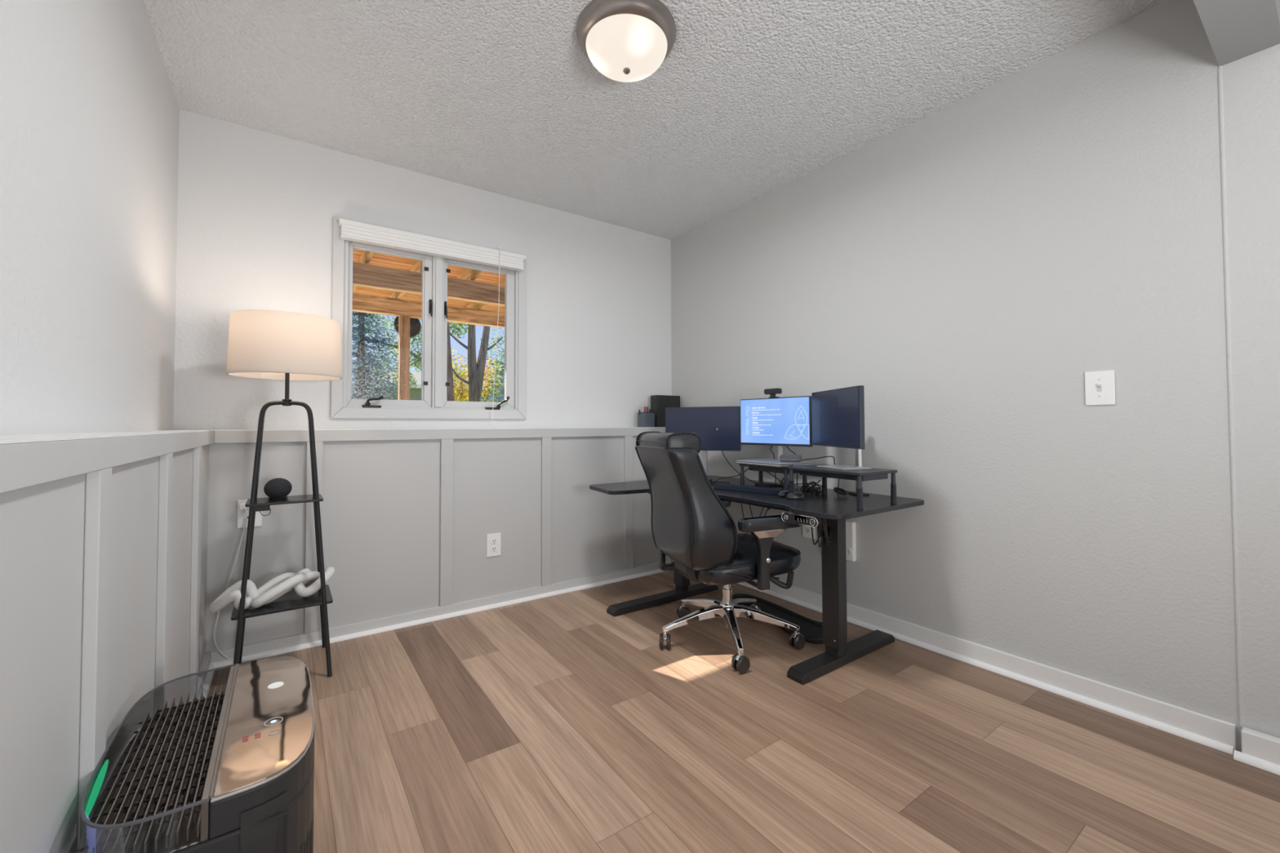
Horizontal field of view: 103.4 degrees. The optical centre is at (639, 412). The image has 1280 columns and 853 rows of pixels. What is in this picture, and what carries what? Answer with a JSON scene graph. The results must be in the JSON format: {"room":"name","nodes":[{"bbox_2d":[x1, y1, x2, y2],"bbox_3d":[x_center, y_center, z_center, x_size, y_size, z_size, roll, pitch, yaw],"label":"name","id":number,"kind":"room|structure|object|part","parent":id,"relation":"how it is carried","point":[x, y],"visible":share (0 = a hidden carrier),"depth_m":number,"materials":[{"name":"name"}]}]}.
{"room":"home office","nodes":[
{"label":"home office","id":0,"kind":"room"},
{"bbox_2d":[0,0,179,435],"bbox_3d":[-0.309,-0.212,-0.416,0.200,2.400,6.265,1,-2,-35],"label":"wall","id":1,"kind":"structure","parent":0,"point":[90,110],"depth_m":1.21,"materials":[{"name":"white paint"}]},
{"bbox_2d":[0,444,208,852],"bbox_3d":[-0.144,0.498,-0.372,0.138,0.980,5.979,1,-2,-35],"label":"wall","id":2,"kind":"structure","parent":1,"relation":"attached to","point":[42,526],"depth_m":0.74,"materials":[{"name":"paint"}]},
{"bbox_2d":[0,431,213,852],"bbox_3d":[-0.075,0.469,-0.334,0.017,0.920,5.962,1,-2,-35],"label":"trim","id":3,"kind":"structure","parent":2,"relation":"attached to","point":[22,464],"depth_m":0.82,"materials":[{"name":"paint"}]},
{"bbox_2d":[189,653,210,702],"bbox_3d":[-0.074,0.959,-0.346,0.017,0.060,5.962,1,-2,-35],"label":"baseboard","id":4,"kind":"structure","parent":2,"relation":"attached to","point":[205,665],"depth_m":1.94,"materials":[{"name":"paint"}]},
{"bbox_2d":[201,662,215,697],"bbox_3d":[-0.059,0.980,-0.336,0.018,0.018,5.962,1,-2,-35],"label":"trim","id":5,"kind":"structure","parent":2,"relation":"attached to","point":[209,676],"depth_m":1.96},
{"bbox_2d":[0,426,665,444],"bbox_3d":[0.878,0.024,0.474,2.772,0.004,6.165,1,-2,-35],"label":"trim","id":6,"kind":"structure","parent":2,"relation":"attached to","point":[4,439],"depth_m":1.00,"materials":[{"name":"white paint"}]},
{"bbox_2d":[637,412,654,426],"bbox_3d":[0.041,0.047,3.507,0.094,0.103,0.094,1,-2,-35],"label":"pen cup","id":7,"kind":"object","parent":6,"relation":"on","point":[644,419],"visible":0.95,"depth_m":3.47,"materials":[{"name":"grey"}]},
{"bbox_2d":[650,395,679,426],"bbox_3d":[0.184,-0.011,3.633,0.210,0.226,0.082,1,-2,-35],"label":"speaker","id":8,"kind":"object","parent":6,"relation":"on","point":[659,403],"visible":0.74,"depth_m":3.57,"materials":[{"name":"plastic"}]},
{"bbox_2d":[173,109,671,430],"bbox_3d":[-0.942,-0.125,3.065,3.172,2.400,0.160,1,-2,-35],"label":"wall","id":9,"kind":"structure","parent":0,"point":[256,209],"depth_m":2.60,"materials":[{"name":"white paint"}]},
{"bbox_2d":[330,216,526,419],"bbox_3d":[-1.154,-0.476,2.874,1.030,1.020,0.124,1,-2,-35],"label":"window","id":10,"kind":"structure","parent":9,"relation":"in","point":[433,404],"depth_m":2.83,"materials":[{"name":"plastic"}]},
{"bbox_3d":[-1.359,-0.467,2.737,0.357,0.799,0.004,1,-2,-35],"label":"pane","id":11,"kind":"part","parent":10,"relation":"part of","materials":[{"name":"clear glass"}]},
{"bbox_3d":[-1.347,-0.472,2.733,0.413,0.884,0.036,1,-2,-35],"label":"sash","id":12,"kind":"part","parent":10,"relation":"part of","materials":[{"name":"white plastic"}]},
{"bbox_2d":[338,217,526,418],"bbox_3d":[-1.104,-0.466,2.802,0.984,1.030,0.064,1,-2,-35],"label":"window blind","id":13,"kind":"object","parent":10,"relation":"attached to","point":[350,230],"visible":1,"depth_m":2.76,"materials":[{"name":"white paint"}]},
{"bbox_3d":[-1.112,-0.879,2.815,0.960,0.010,0.053,1,-2,-35],"label":"rail","id":14,"kind":"part","parent":13,"relation":"part of","materials":[{"name":"white paint"}]},
{"bbox_3d":[-1.109,-0.953,2.819,0.984,0.026,0.050,1,-2,-35],"label":"head rail","id":15,"kind":"part","parent":13,"relation":"part of","materials":[{"name":"white paint"}]},
{"bbox_3d":[-0.840,-0.463,2.956,0.051,1.030,0.012,1,-2,-35],"label":"cord","id":16,"kind":"part","parent":13,"relation":"part of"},
{"bbox_3d":[-0.956,-0.467,3.008,0.421,0.884,0.036,1,-2,-35],"label":"sash","id":17,"kind":"part","parent":10,"relation":"part of","materials":[{"name":"white plastic"}]},
{"bbox_2d":[205,435,670,662],"bbox_3d":[-0.784,0.582,2.946,2.634,0.980,0.186,1,-2,-35],"label":"wall","id":18,"kind":"structure","parent":9,"relation":"attached to","point":[380,532],"depth_m":2.57,"materials":[{"name":"paint"}]},
{"bbox_2d":[213,502,271,662],"bbox_3d":[-1.681,0.716,2.150,0.192,0.659,0.051,1,-2,-29],"label":"power cord","id":19,"kind":"object","parent":18,"relation":"attached to","point":[242,506],"visible":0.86,"depth_m":2.13,"materials":[{"name":"white plastic"}]},
{"bbox_2d":[236,499,262,528],"bbox_3d":[-1.691,0.435,2.190,0.085,0.120,0.011,1,-2,-35],"label":"wall outlet","id":20,"kind":"object","parent":18,"relation":"attached to","point":[241,513],"visible":0.43,"depth_m":2.18,"materials":[{"name":"white plastic"}]},
{"bbox_2d":[210,568,667,667],"bbox_3d":[-0.712,1.060,2.837,2.603,0.018,0.018,1,-2,-35],"label":"trim","id":21,"kind":"structure","parent":18,"relation":"attached to","point":[273,652],"depth_m":2.56,"materials":[{"name":"white wood"}]},
{"bbox_2d":[213,427,665,633],"bbox_3d":[-0.718,0.550,2.868,2.617,0.920,0.018,1,-2,-35],"label":"trim","id":22,"kind":"structure","parent":18,"relation":"attached to","point":[312,614],"depth_m":2.65,"materials":[{"name":"paint"}]},
{"bbox_2d":[210,560,671,662],"bbox_3d":[-0.717,1.040,2.856,2.617,0.060,0.018,1,-2,-35],"label":"baseboard","id":23,"kind":"structure","parent":18,"relation":"attached to","point":[301,638],"depth_m":2.56,"materials":[{"name":"paint"}]},
{"bbox_2d":[486,533,501,557],"bbox_3d":[-0.810,0.732,2.802,0.080,0.124,0.011,1,-2,-35],"label":"wall outlet","id":24,"kind":"object","parent":18,"relation":"attached to","point":[493,540],"visible":1,"depth_m":2.80,"materials":[{"name":"white plastic"}]},
{"bbox_2d":[491,546,497,551],"bbox_3d":[-0.808,0.753,2.800,0.032,0.028,0.003,1,-2,-35],"label":"socket","id":25,"kind":"object","parent":24,"relation":"attached to","point":[494,548],"depth_m":2.80,"materials":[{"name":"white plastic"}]},
{"bbox_2d":[491,538,497,543],"bbox_3d":[-0.808,0.711,2.801,0.032,0.028,0.003,1,-2,-35],"label":"socket","id":26,"kind":"object","parent":24,"relation":"attached to","point":[493,540],"depth_m":2.80,"materials":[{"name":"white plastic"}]},
{"bbox_2d":[143,0,1166,239],"bbox_3d":[0.789,-1.445,0.472,3.800,0.100,6.600,1,-2,-35],"label":"ceiling","id":27,"kind":"structure","parent":0,"point":[749,99],"depth_m":2.05,"materials":[{"name":"white paint"}]},
{"bbox_2d":[576,0,676,82],"bbox_3d":[-0.048,-1.285,1.805,0.356,0.148,0.356,1,-2,-35],"label":"ceiling light","id":28,"kind":"object","parent":27,"relation":"attached to","point":[626,41],"visible":1,"depth_m":1.72,"materials":[{"name":"white glass"}]},
{"bbox_3d":[-0.048,-1.269,1.805,0.292,0.090,0.292,1,-2,-35],"label":"lamp shade","id":29,"kind":"part","parent":28,"relation":"part of","materials":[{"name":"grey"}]},
{"bbox_2d":[209,570,1279,852],"bbox_3d":[1.063,0.991,-0.087,3.139,0.001,7.521,1,-2,-35],"label":"floor","id":30,"kind":"structure","parent":0,"point":[559,723],"depth_m":1.53,"materials":[{"name":"brown wood"}]},
{"bbox_2d":[75,656,315,852],"bbox_3d":[-0.782,0.792,0.935,0.294,0.453,0.518,1,-2,-35],"label":"air purifier","id":31,"kind":"object","parent":30,"relation":"on","point":[233,771],"visible":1,"depth_m":0.84,"materials":[{"name":"black plastic"}]},
{"bbox_3d":[-0.778,0.597,0.944,0.013,0.061,0.506,1,-2,-35],"label":"divider rail","id":32,"kind":"part","parent":31,"relation":"part of","materials":[{"name":"silver metal"}]},
{"bbox_3d":[-0.719,0.571,0.987,0.131,0.004,0.508,1,-2,-35],"label":"mirror panel","id":33,"kind":"part","parent":31,"relation":"part of","materials":[{"name":"silver metal"}]},
{"bbox_2d":[226,309,342,677],"bbox_3d":[-1.460,0.333,2.083,0.392,1.440,0.392,1,-2,-35],"label":"floor lamp","id":34,"kind":"object","parent":30,"relation":"on","point":[264,344],"visible":0.94,"depth_m":1.98,"materials":[{"name":"black metal"}]},
{"bbox_3d":[-1.577,0.498,2.082,0.228,1.097,0.054,-1,-1,13],"label":"leg","id":35,"kind":"part","parent":34,"relation":"part of","materials":[{"name":"black metal"}]},
{"bbox_3d":[-1.478,0.495,1.964,0.155,1.097,0.174,1,-2,-35],"label":"leg","id":36,"kind":"part","parent":34,"relation":"part of","materials":[{"name":"black metal"}]},
{"bbox_2d":[248,505,271,515],"bbox_3d":[-1.493,0.382,1.988,0.067,0.041,0.055,1,-2,-35],"label":"power adapter","id":37,"kind":"object","parent":34,"relation":"attached to","point":[266,508],"visible":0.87,"depth_m":1.97,"materials":[{"name":"black plastic"}]},
{"bbox_2d":[208,566,334,613],"bbox_3d":[-1.473,0.708,2.042,0.407,0.116,0.184,1,-2,-43],"label":"sculpture","id":38,"kind":"object","parent":34,"relation":"on","point":[281,584],"visible":0.89,"depth_m":2.01,"materials":[{"name":"white ceramic"}]},
{"bbox_2d":[263,478,292,499],"bbox_3d":[-1.494,0.311,2.086,0.095,0.084,0.095,1,-2,-35],"label":"smart speaker","id":39,"kind":"object","parent":34,"relation":"on","point":[275,488],"visible":1,"depth_m":2.06},
{"bbox_2d":[231,584,333,620],"bbox_3d":[-1.458,0.770,2.072,0.326,0.010,0.260,1,-2,-35],"label":"shelf","id":40,"kind":"object","parent":34,"relation":"attached to","point":[290,601],"depth_m":2.02,"materials":[{"name":"black wood"}]},
{"bbox_2d":[244,493,323,506],"bbox_3d":[-1.460,0.358,2.082,0.254,0.010,0.196,1,-2,-35],"label":"shelf","id":41,"kind":"object","parent":34,"relation":"attached to","point":[303,498],"depth_m":2.05,"materials":[{"name":"black wood"}]},
{"bbox_3d":[-1.462,-0.268,2.098,0.392,0.237,0.392,1,-2,-35],"label":"lamp shade","id":42,"kind":"part","parent":34,"relation":"part of","materials":[{"name":"fabric"}]},
{"bbox_3d":[-1.461,-0.125,2.094,0.034,0.193,0.034,1,-2,-35],"label":"stem","id":43,"kind":"part","parent":34,"relation":"part of","materials":[{"name":"black metal"}]},
{"bbox_3d":[-1.344,0.497,2.058,0.155,1.097,0.174,1,-2,-35],"label":"leg","id":44,"kind":"part","parent":34,"relation":"part of","materials":[{"name":"black metal"}]},
{"bbox_3d":[-1.422,0.500,2.191,0.054,1.097,0.228,0,-1,7],"label":"leg","id":45,"kind":"part","parent":34,"relation":"part of","materials":[{"name":"black metal"}]},
{"bbox_2d":[635,431,805,673],"bbox_3d":[0.358,0.570,2.352,0.700,0.968,0.666,0,-2,-21],"label":"office chair","id":46,"kind":"object","parent":30,"relation":"on","point":[691,526],"visible":1,"depth_m":2.13,"materials":[{"name":"black leather"}]},
{"bbox_2d":[636,432,700,452],"bbox_3d":[0.120,0.170,2.267,0.161,0.164,0.372,0,-2,-21],"label":"headrest cover","id":47,"kind":"object","parent":46,"relation":"on","point":[646,442],"depth_m":2.12,"materials":[{"name":"black leather"}]},
{"bbox_3d":[0.197,0.408,2.291,0.330,0.520,0.464,0,-2,-21],"label":"backrest","id":48,"kind":"part","parent":46,"relation":"part of","materials":[{"name":"black leather"}]},
{"bbox_3d":[0.245,0.935,2.299,0.298,0.084,0.053,0,-2,-21],"label":"leg","id":49,"kind":"part","parent":46,"relation":"part of","materials":[{"name":"silver metal"}]},
{"bbox_3d":[0.304,0.939,2.499,0.052,0.084,0.297,1,-2,-36],"label":"leg","id":50,"kind":"part","parent":46,"relation":"part of","materials":[{"name":"silver metal"}]},
{"bbox_3d":[0.407,0.931,2.185,0.052,0.084,0.297,0,-1,0],"label":"leg","id":51,"kind":"part","parent":46,"relation":"part of","materials":[{"name":"silver metal"}]},
{"bbox_3d":[0.436,0.673,2.377,0.515,0.126,0.480,0,-2,-21],"label":"seat","id":52,"kind":"part","parent":46,"relation":"part of","materials":[{"name":"black leather"}]},
{"bbox_3d":[0.508,0.939,2.499,0.052,0.084,0.297,-1,-2,36],"label":"leg","id":53,"kind":"part","parent":46,"relation":"part of","materials":[{"name":"silver metal"}]},
{"bbox_3d":[0.572,0.934,2.305,0.297,0.084,0.052,-1,-1,18],"label":"leg","id":54,"kind":"part","parent":46,"relation":"part of","materials":[{"name":"silver metal"}]},
{"bbox_3d":[0.534,0.501,2.113,0.172,0.032,0.047,0,-2,-21],"label":"arm plate","id":55,"kind":"part","parent":46,"relation":"part of","materials":[{"name":"silver metal"}]},
{"bbox_3d":[0.628,0.754,2.293,0.135,0.090,0.039,0,-1,11],"label":"lumbar knob","id":56,"kind":"part","parent":46,"relation":"part of","materials":[{"name":"black plastic"}]},
{"bbox_2d":[589,475,924,684],"bbox_3d":[0.479,0.728,2.547,0.980,0.660,1.415,1,-2,-35],"label":"desk","id":57,"kind":"object","parent":30,"relation":"on","point":[835,508],"visible":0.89,"depth_m":2.13,"materials":[{"name":"black wood"}]},
{"bbox_2d":[665,406,741,480],"bbox_3d":[0.389,0.188,3.082,0.460,0.447,0.103,-1,-2,21],"label":"monitor","id":58,"kind":"object","parent":57,"relation":"on","point":[717,428],"visible":0.78,"depth_m":3.02,"materials":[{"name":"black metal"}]},
{"bbox_2d":[709,480,729,484],"bbox_3d":[0.434,0.398,2.887,0.104,0.013,0.154,1,-2,-35],"label":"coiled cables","id":59,"kind":"object","parent":57,"relation":"on","point":[712,482],"visible":0.47,"depth_m":2.86,"materials":[{"name":"black plastic"}]},
{"bbox_2d":[708,468,748,481],"bbox_3d":[0.470,0.353,2.914,0.055,0.097,0.383,1,-2,-35],"label":"cable","id":60,"kind":"object","parent":57,"relation":"on","point":[748,468],"visible":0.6,"depth_m":2.85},
{"bbox_2d":[721,450,755,483],"bbox_3d":[0.569,0.305,2.910,0.268,0.200,0.030,-2,-2,44],"label":"cable","id":61,"kind":"object","parent":57,"relation":"on","point":[722,451],"visible":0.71,"depth_m":2.92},
{"bbox_2d":[713,483,786,495],"bbox_3d":[0.576,0.383,2.591,0.390,0.030,0.136,-2,-2,44],"label":"keyboard","id":62,"kind":"object","parent":57,"relation":"on","point":[760,490],"visible":0.97,"depth_m":2.53,"materials":[{"name":"black plastic"}]},
{"bbox_3d":[0.539,0.435,2.563,0.120,0.030,0.990,1,-2,-35],"label":"cross rail","id":63,"kind":"part","parent":57,"relation":"part of","materials":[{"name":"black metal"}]},
{"bbox_2d":[755,482,773,487],"bbox_3d":[0.678,0.394,2.766,0.040,0.018,0.110,0,-2,-25],"label":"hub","id":64,"kind":"object","parent":57,"relation":"on","point":[758,484],"visible":0.91,"depth_m":2.75,"materials":[{"name":"black plastic"}]},
{"bbox_2d":[741,503,789,533],"bbox_3d":[0.736,0.574,2.723,0.258,0.330,0.297,1,-2,-35],"label":"cables","id":65,"kind":"object","parent":57,"relation":"hanging from","point":[741,504],"visible":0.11,"depth_m":2.76,"materials":[{"name":"black plastic"}]},
{"bbox_2d":[738,463,807,490],"bbox_3d":[0.706,0.338,2.692,0.174,0.126,0.319,1,-2,-35],"label":"monitor stand","id":66,"kind":"object","parent":57,"relation":"on","point":[761,468],"visible":0.6,"depth_m":2.64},
{"bbox_3d":[0.560,0.346,2.770,0.024,0.114,0.024,1,-2,-35],"label":"leg","id":67,"kind":"part","parent":66,"relation":"part of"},
{"bbox_3d":[0.682,0.348,2.856,0.024,0.114,0.024,1,-2,-35],"label":"leg","id":68,"kind":"part","parent":66,"relation":"part of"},
{"bbox_2d":[736,458,811,466],"bbox_3d":[0.707,0.265,2.692,0.230,0.020,0.320,1,-2,-31],"label":"laptop","id":69,"kind":"object","parent":66,"relation":"on","point":[764,462],"visible":0.97,"depth_m":2.60,"materials":[{"name":"metal"}]},
{"bbox_2d":[778,453,801,462],"bbox_3d":[0.781,0.234,2.623,0.115,0.039,0.063,-1,-2,25],"label":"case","id":70,"kind":"object","parent":69,"relation":"on","point":[785,457],"visible":1,"depth_m":2.60,"materials":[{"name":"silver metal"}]},
{"bbox_3d":[0.710,0.299,2.687,0.090,0.025,0.270,1,-2,-35],"label":"drawer","id":71,"kind":"part","parent":66,"relation":"part of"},
{"bbox_3d":[0.730,0.340,2.528,0.024,0.114,0.024,1,-2,-35],"label":"leg","id":72,"kind":"part","parent":66,"relation":"part of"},
{"bbox_3d":[0.852,0.341,2.615,0.024,0.114,0.024,1,-2,-35],"label":"leg","id":73,"kind":"part","parent":66,"relation":"part of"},
{"bbox_2d":[770,445,776,483],"bbox_3d":[0.751,0.282,2.851,0.031,0.238,0.020,-1,-1,18],"label":"cable","id":74,"kind":"object","parent":57,"relation":"on","point":[771,446],"visible":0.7,"depth_m":2.85,"materials":[{"name":"black plastic"}]},
{"bbox_2d":[740,395,813,486],"bbox_3d":[0.770,0.160,2.803,0.108,0.486,0.459,1,-2,-39],"label":"monitor","id":75,"kind":"object","parent":57,"relation":"on","point":[780,422],"visible":1,"depth_m":2.76,"materials":[{"name":"black"}]},
{"bbox_2d":[764,388,782,397],"bbox_3d":[0.734,-0.109,2.776,0.044,0.050,0.100,1,-2,-39],"label":"webcam","id":76,"kind":"object","parent":75,"relation":"on","point":[772,392],"visible":0.98,"depth_m":2.76,"materials":[{"name":"black plastic"}]},
{"bbox_2d":[777,488,788,497],"bbox_3d":[0.682,0.377,2.378,0.057,0.032,0.092,-2,-2,45],"label":"mouse","id":77,"kind":"object","parent":57,"relation":"on","point":[782,494],"visible":0.8,"depth_m":2.35,"materials":[{"name":"black plastic"}]},
{"bbox_2d":[786,445,797,486],"bbox_3d":[0.826,0.279,2.768,0.080,0.238,0.006,-1,-2,39],"label":"cable","id":78,"kind":"object","parent":57,"relation":"on","point":[786,446],"visible":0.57,"depth_m":2.76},
{"bbox_2d":[786,491,804,500],"bbox_3d":[0.705,0.375,2.296,0.092,0.032,0.057,0,-1,-20],"label":"mouse","id":79,"kind":"object","parent":57,"relation":"on","point":[793,495],"visible":1,"depth_m":2.27,"materials":[{"name":"black plastic"}]},
{"bbox_2d":[780,477,820,487],"bbox_3d":[0.846,0.353,2.643,0.048,0.091,0.247,1,-2,-38],"label":"cable","id":80,"kind":"object","parent":57,"relation":"on","point":[783,477],"visible":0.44,"depth_m":2.68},
{"bbox_2d":[800,480,826,494],"bbox_3d":[0.847,0.367,2.491,0.102,0.059,0.155,1,-2,-35],"label":"cable tangle","id":81,"kind":"object","parent":57,"relation":"on","point":[810,489],"visible":1,"depth_m":2.46,"materials":[{"name":"black plastic"}]},
{"bbox_2d":[801,456,839,487],"bbox_3d":[0.914,0.306,2.567,0.187,0.177,0.027,-1,-2,31],"label":"cable","id":82,"kind":"object","parent":57,"relation":"on","point":[824,456],"visible":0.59,"depth_m":2.56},
{"bbox_2d":[811,518,831,547],"bbox_3d":[0.751,0.477,2.072,0.120,0.140,0.065,1,-2,-45],"label":"cable bundle","id":83,"kind":"object","parent":57,"relation":"hanging from","point":[824,537],"visible":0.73,"depth_m":2.06,"materials":[{"name":"black plastic"}]},
{"bbox_2d":[811,385,869,495],"bbox_3d":[0.991,0.141,2.311,0.222,0.498,0.464,0,-1,-5],"label":"monitor","id":84,"kind":"object","parent":57,"relation":"on","point":[838,414],"visible":0.88,"depth_m":2.26,"materials":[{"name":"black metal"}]},
{"bbox_2d":[833,487,847,495],"bbox_3d":[0.951,0.370,2.396,0.061,0.031,0.061,1,-2,-35],"label":"coiled cables","id":85,"kind":"object","parent":57,"relation":"on","point":[836,490],"visible":1,"depth_m":2.38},
{"bbox_2d":[787,464,897,508],"bbox_3d":[0.892,0.318,2.251,0.257,0.143,0.376,1,-2,-32],"label":"monitor stand","id":86,"kind":"object","parent":57,"relation":"on","point":[859,475],"visible":0.86,"depth_m":2.15,"materials":[{"name":"black wood"}]},
{"bbox_3d":[0.700,0.327,2.339,0.024,0.131,0.024,1,-2,-32],"label":"leg","id":87,"kind":"part","parent":86,"relation":"part of","materials":[{"name":"black metal"}]},
{"bbox_3d":[0.898,0.329,2.462,0.024,0.131,0.024,1,-2,-32],"label":"leg","id":88,"kind":"part","parent":86,"relation":"part of","materials":[{"name":"black metal"}]},
{"bbox_3d":[0.896,0.271,2.246,0.173,0.025,0.327,1,-2,-32],"label":"drawer","id":89,"kind":"part","parent":86,"relation":"part of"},
{"bbox_2d":[817,464,871,470],"bbox_3d":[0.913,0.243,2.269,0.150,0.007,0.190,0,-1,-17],"label":"laptop","id":90,"kind":"object","parent":86,"relation":"on","point":[842,467],"visible":1,"depth_m":2.22,"materials":[{"name":"metal"}]},
{"bbox_3d":[0.887,0.319,2.040,0.024,0.131,0.024,1,-2,-32],"label":"leg","id":91,"kind":"part","parent":86,"relation":"part of","materials":[{"name":"black metal"}]},
{"bbox_3d":[1.085,0.321,2.163,0.024,0.131,0.024,1,-2,-32],"label":"leg","id":92,"kind":"part","parent":86,"relation":"part of","materials":[{"name":"black metal"}]},
{"bbox_2d":[732,593,822,644],"bbox_3d":[0.709,1.045,2.612,0.255,0.028,0.679,1,-2,-33],"label":"mat","id":93,"kind":"object","parent":30,"relation":"on","point":[812,630],"visible":0.43,"depth_m":2.54,"materials":[{"name":"black rubber"}]},
{"bbox_2d":[671,0,1279,751],"bbox_3d":[2.121,-0.179,1.293,0.201,2.400,6.265,1,-2,-35],"label":"wall","id":94,"kind":"structure","parent":0,"point":[966,266],"depth_m":1.91,"materials":[{"name":"grey paint"}]},
{"bbox_2d":[802,524,815,539],"bbox_3d":[0.929,0.627,2.789,0.011,0.124,0.080,1,-2,-35],"label":"wall outlet","id":95,"kind":"object","parent":94,"relation":"attached to","point":[806,531],"visible":0.41,"depth_m":2.79,"materials":[{"name":"white plastic"}]},
{"bbox_2d":[805,528,810,533],"bbox_3d":[0.927,0.648,2.787,0.003,0.028,0.032,1,-2,-35],"label":"socket","id":96,"kind":"object","parent":95,"relation":"attached to","point":[807,530],"depth_m":2.78,"materials":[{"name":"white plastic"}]},
{"bbox_2d":[845,520,856,561],"bbox_3d":[1.034,0.653,2.618,0.036,0.200,0.170,1,-2,-35],"label":"junction box","id":97,"kind":"object","parent":94,"relation":"attached to","point":[851,526],"visible":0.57,"depth_m":2.55,"materials":[{"name":"white plastic"}]},
{"bbox_2d":[737,579,1279,764],"bbox_3d":[2.052,0.976,1.160,0.040,0.085,5.979,1,-2,-35],"label":"baseboard","id":98,"kind":"structure","parent":94,"relation":"attached to","point":[1213,728],"depth_m":1.83,"materials":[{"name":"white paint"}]},
{"bbox_2d":[1084,370,1115,405],"bbox_3d":[1.633,-0.089,1.797,0.017,0.121,0.080,1,-2,-35],"label":"light switch","id":99,"kind":"object","parent":94,"relation":"attached to","point":[1100,386],"visible":1,"depth_m":1.80,"materials":[{"name":"white plastic"}]},
{"bbox_2d":[1217,66,1244,727],"bbox_3d":[1.816,-0.066,1.555,0.012,2.030,0.012,1,-2,-35],"label":"trim","id":100,"kind":"structure","parent":94,"relation":"attached to","point":[1220,71],"depth_m":1.55,"materials":[{"name":"white paint"}]},
{"bbox_2d":[1193,0,1279,66],"bbox_3d":[0.712,-1.243,0.735,2.772,0.290,0.124,1,-2,-35],"label":"beam","id":101,"kind":"structure","parent":94,"relation":"attached to","point":[1235,29],"depth_m":1.41,"materials":[{"name":"paint"}]},
{"bbox_2d":[1233,750,1279,775],"bbox_3d":[2.759,0.980,0.103,0.020,0.020,3.436,1,-2,-35],"label":"trim","id":102,"kind":"structure","parent":94,"relation":"attached to","point":[1272,767],"depth_m":1.47,"materials":[{"name":"white wood"}]},
{"label":"outside","id":103,"kind":"structure","parent":0,"visible":0},
{"bbox_3d":[-14.081,0.925,28.694,70.000,0.050,56.835,1,-2,-35],"label":"ground","id":104,"kind":"structure","parent":103,"visible":0},
{"bbox_2d":[351,311,398,399],"bbox_3d":[-5.824,-1.641,10.571,2.479,4.566,2.469,0,-1,8],"label":"spruce","id":105,"kind":"object","parent":104,"relation":"on","point":[362,332],"visible":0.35,"depth_m":10.54,"materials":[{"name":"green plant"}]},
{"bbox_2d":[352,313,451,394],"bbox_3d":[-6.118,-1.183,12.923,2.447,3.341,1.190,1,-2,-39],"label":"tree","id":106,"kind":"object","parent":104,"relation":"on","point":[417,356],"visible":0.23,"depth_m":12.90,"materials":[{"name":"green plant"}]},
{"bbox_2d":[371,360,467,374],"bbox_3d":[-12.043,-1.117,28.243,6.245,3.996,2.544,1,-2,-35],"label":"tree","id":107,"kind":"object","parent":104,"relation":"on","point":[460,360],"visible":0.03,"depth_m":28.81,"materials":[{"name":"green plant"}]},
{"bbox_2d":[368,370,504,401],"bbox_3d":[-8.973,-0.533,23.390,6.780,2.570,5.450,1,-2,-35],"label":"house","id":108,"kind":"structure","parent":104,"relation":"on","point":[416,390],"depth_m":20.82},
{"bbox_2d":[446,321,454,400],"bbox_3d":[-4.233,-1.432,11.271,0.752,3.746,0.731,1,-2,-35],"label":"tree","id":109,"kind":"object","parent":104,"relation":"on","point":[450,389],"visible":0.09,"depth_m":11.18,"materials":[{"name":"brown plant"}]},
{"bbox_2d":[446,349,503,402],"bbox_3d":[-6.084,-0.804,17.760,2.911,2.815,1.644,1,-2,-35],"label":"tree","id":110,"kind":"object","parent":104,"relation":"on","point":[461,395],"visible":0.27,"depth_m":17.77,"materials":[{"name":"yellow plant"}]},
{"bbox_2d":[449,322,504,402],"bbox_3d":[-3.822,-1.191,13.313,2.539,3.359,1.332,1,-2,-35],"label":"tree","id":111,"kind":"object","parent":104,"relation":"on","point":[476,369],"visible":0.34,"depth_m":12.88,"materials":[{"name":"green plant"}]},
{"bbox_2d":[479,349,504,402],"bbox_3d":[-2.748,-0.588,10.963,1.648,2.241,1.651,-1,-2,27],"label":"spruce","id":112,"kind":"object","parent":104,"relation":"on","point":[501,396],"visible":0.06,"depth_m":10.90,"materials":[{"name":"green plant"}]},
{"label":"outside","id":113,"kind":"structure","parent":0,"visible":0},
{"bbox_3d":[-2.848,0.310,6.650,15.000,0.020,7.835,1,-2,-35],"label":"patio","id":114,"kind":"object","parent":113,"visible":0},
{"bbox_2d":[352,248,505,399],"bbox_3d":[-2.342,-0.857,5.954,12.000,2.315,6.093,1,-2,-35],"label":"wooden deck","id":115,"kind":"object","parent":114,"relation":"on","point":[473,295],"visible":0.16,"depth_m":7.24,"materials":[{"name":"brown wood"}]},
{"bbox_3d":[-3.630,-0.570,7.771,0.140,1.840,0.140,1,-2,-35],"label":"post","id":116,"kind":"part","parent":115,"relation":"part of","materials":[{"name":"brown wood"}]},
{"bbox_2d":[393,316,421,337],"bbox_3d":[-3.692,-1.393,8.032,0.400,0.400,0.040,1,-2,-35],"label":"disc","id":117,"kind":"object","parent":115,"relation":"hanging from","point":[415,327],"visible":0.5,"depth_m":8.06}
]}

